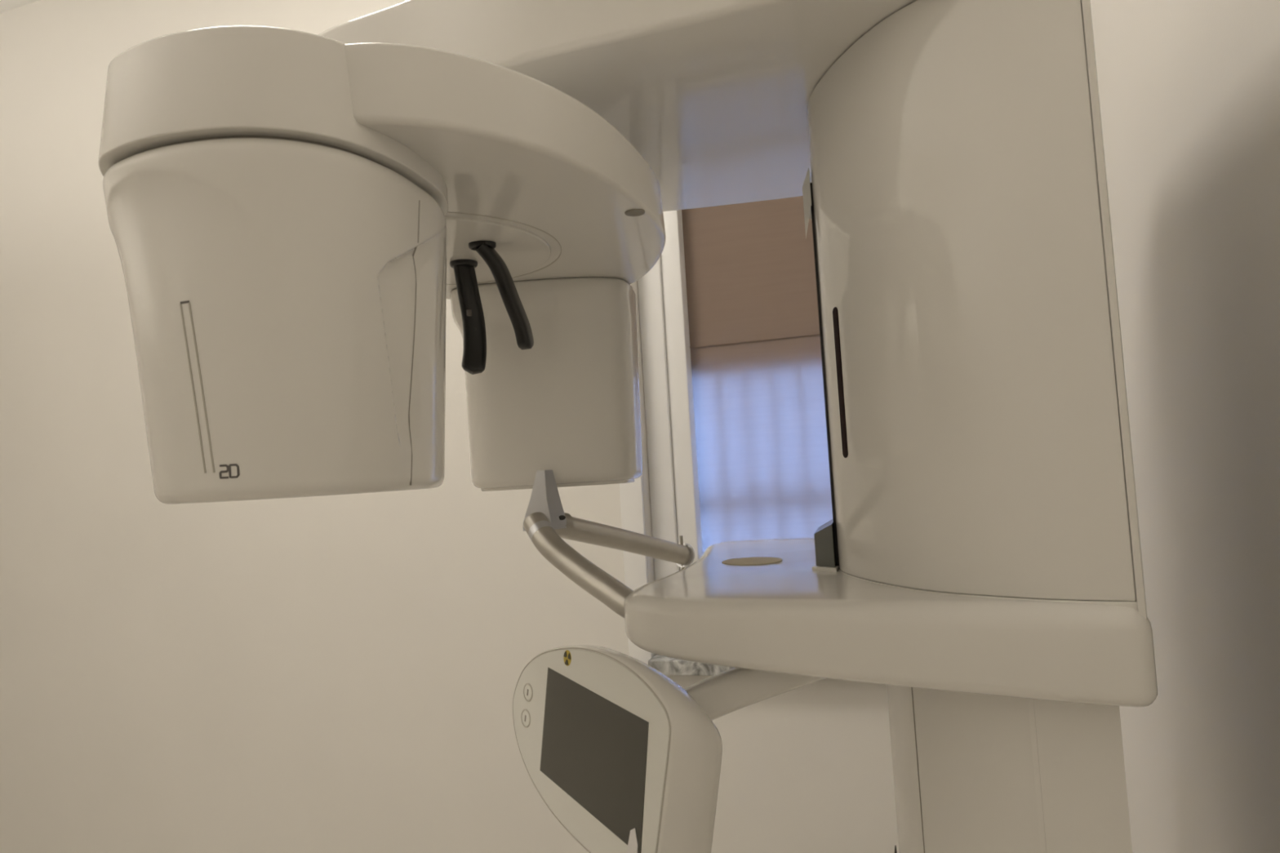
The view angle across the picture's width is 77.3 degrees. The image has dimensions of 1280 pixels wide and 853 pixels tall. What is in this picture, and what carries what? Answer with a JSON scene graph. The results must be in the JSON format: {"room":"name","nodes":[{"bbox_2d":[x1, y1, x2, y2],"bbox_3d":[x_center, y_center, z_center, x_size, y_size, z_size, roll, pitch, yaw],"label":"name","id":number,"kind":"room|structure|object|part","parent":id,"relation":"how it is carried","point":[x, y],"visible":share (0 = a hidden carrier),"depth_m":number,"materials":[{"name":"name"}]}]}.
{"room":"radiology room","nodes":[
{"label":"radiology room","id":0,"kind":"room"},
{"bbox_2d":[0,0,40,13],"bbox_3d":[-1.428,-1.676,0.839,4.020,0.100,4.200,-4,-3,18],"label":"ceiling","id":1,"kind":"structure","parent":0,"point":[5,5],"depth_m":2.79,"materials":[{"name":"paint"}]},
{"bbox_2d":[0,0,898,852],"bbox_3d":[-0.854,0.070,2.558,3.820,3.250,0.450,-4,-3,18],"label":"wall","id":2,"kind":"structure","parent":0,"point":[335,673],"depth_m":2.42,"materials":[{"name":"white paint"}]},
{"bbox_2d":[619,284,652,664],"bbox_3d":[-0.058,-0.458,2.079,0.060,2.144,0.012,-4,-3,18],"label":"trim","id":3,"kind":"structure","parent":2,"relation":"attached to","point":[632,504],"depth_m":2.03,"materials":[{"name":"white paint"}]},
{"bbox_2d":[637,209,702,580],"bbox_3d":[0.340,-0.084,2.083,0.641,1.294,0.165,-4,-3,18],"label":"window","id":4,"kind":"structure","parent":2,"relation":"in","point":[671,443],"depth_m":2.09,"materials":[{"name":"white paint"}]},
{"bbox_3d":[0.067,-0.064,2.170,0.065,1.294,0.165,-4,-3,18],"label":"frame","id":5,"kind":"part","parent":4,"relation":"part of","materials":[{"name":"white paint"}]},
{"bbox_3d":[0.124,-0.068,2.158,0.053,1.294,0.153,-4,-3,18],"label":"frame","id":6,"kind":"part","parent":4,"relation":"part of","materials":[{"name":"white paint"}]},
{"bbox_2d":[648,653,734,675],"bbox_3d":[0.371,0.573,1.956,0.681,0.035,0.180,-4,-3,18],"label":"window sill","id":7,"kind":"structure","parent":2,"relation":"attached to","point":[666,665],"depth_m":1.95,"materials":[{"name":"grey stone"}]},
{"bbox_2d":[681,195,832,553],"bbox_3d":[0.343,-0.096,2.075,0.420,1.286,0.044,-4,-3,18],"label":"roller blind","id":8,"kind":"object","parent":2,"relation":"attached to","point":[762,441],"visible":0.57,"depth_m":2.08,"materials":[{"name":"fabric"}]},
{"bbox_2d":[1089,0,1279,852],"bbox_3d":[0.484,-0.144,0.166,0.200,3.250,4.200,-4,-3,18],"label":"wall","id":9,"kind":"structure","parent":0,"point":[1189,90],"depth_m":0.87,"materials":[{"name":"white paint"}]},
{"bbox_3d":[-1.235,1.663,0.648,5.104,0.100,5.221,-3,-3,0],"label":"floor","id":10,"kind":"structure","parent":0,"visible":0},
{"bbox_2d":[97,0,1157,852],"bbox_3d":[0.098,0.557,0.787,0.922,1.968,0.774,-3,-3,0],"label":"machine","id":11,"kind":"object","parent":10,"relation":"on","point":[295,217],"visible":1,"depth_m":0.60,"materials":[{"name":"white plastic"}]},
{"bbox_3d":[-0.144,-0.194,0.751,0.332,0.055,0.543,-4,-3,19],"label":"rotating arm","id":12,"kind":"part","parent":11,"relation":"part of","materials":[{"name":"white plastic"}]},
{"bbox_3d":[-0.037,0.138,0.776,0.229,0.111,0.039,-6,-4,43],"label":"handle","id":13,"kind":"part","parent":11,"relation":"part of","materials":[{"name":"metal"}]},
{"bbox_3d":[-0.036,0.293,0.742,0.077,0.184,0.328,-1,-4,-30],"label":"control panel","id":14,"kind":"part","parent":11,"relation":"part of","materials":[{"name":"white plastic"}]},
{"bbox_3d":[-0.020,0.142,0.987,0.032,0.090,0.271,-6,-4,35],"label":"handle","id":15,"kind":"part","parent":11,"relation":"part of","materials":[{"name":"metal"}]},
{"bbox_3d":[0.114,0.223,0.703,0.210,0.083,0.051,-3,-3,-10],"label":"panel arm","id":16,"kind":"part","parent":11,"relation":"part of","materials":[{"name":"white plastic"}]}
]}

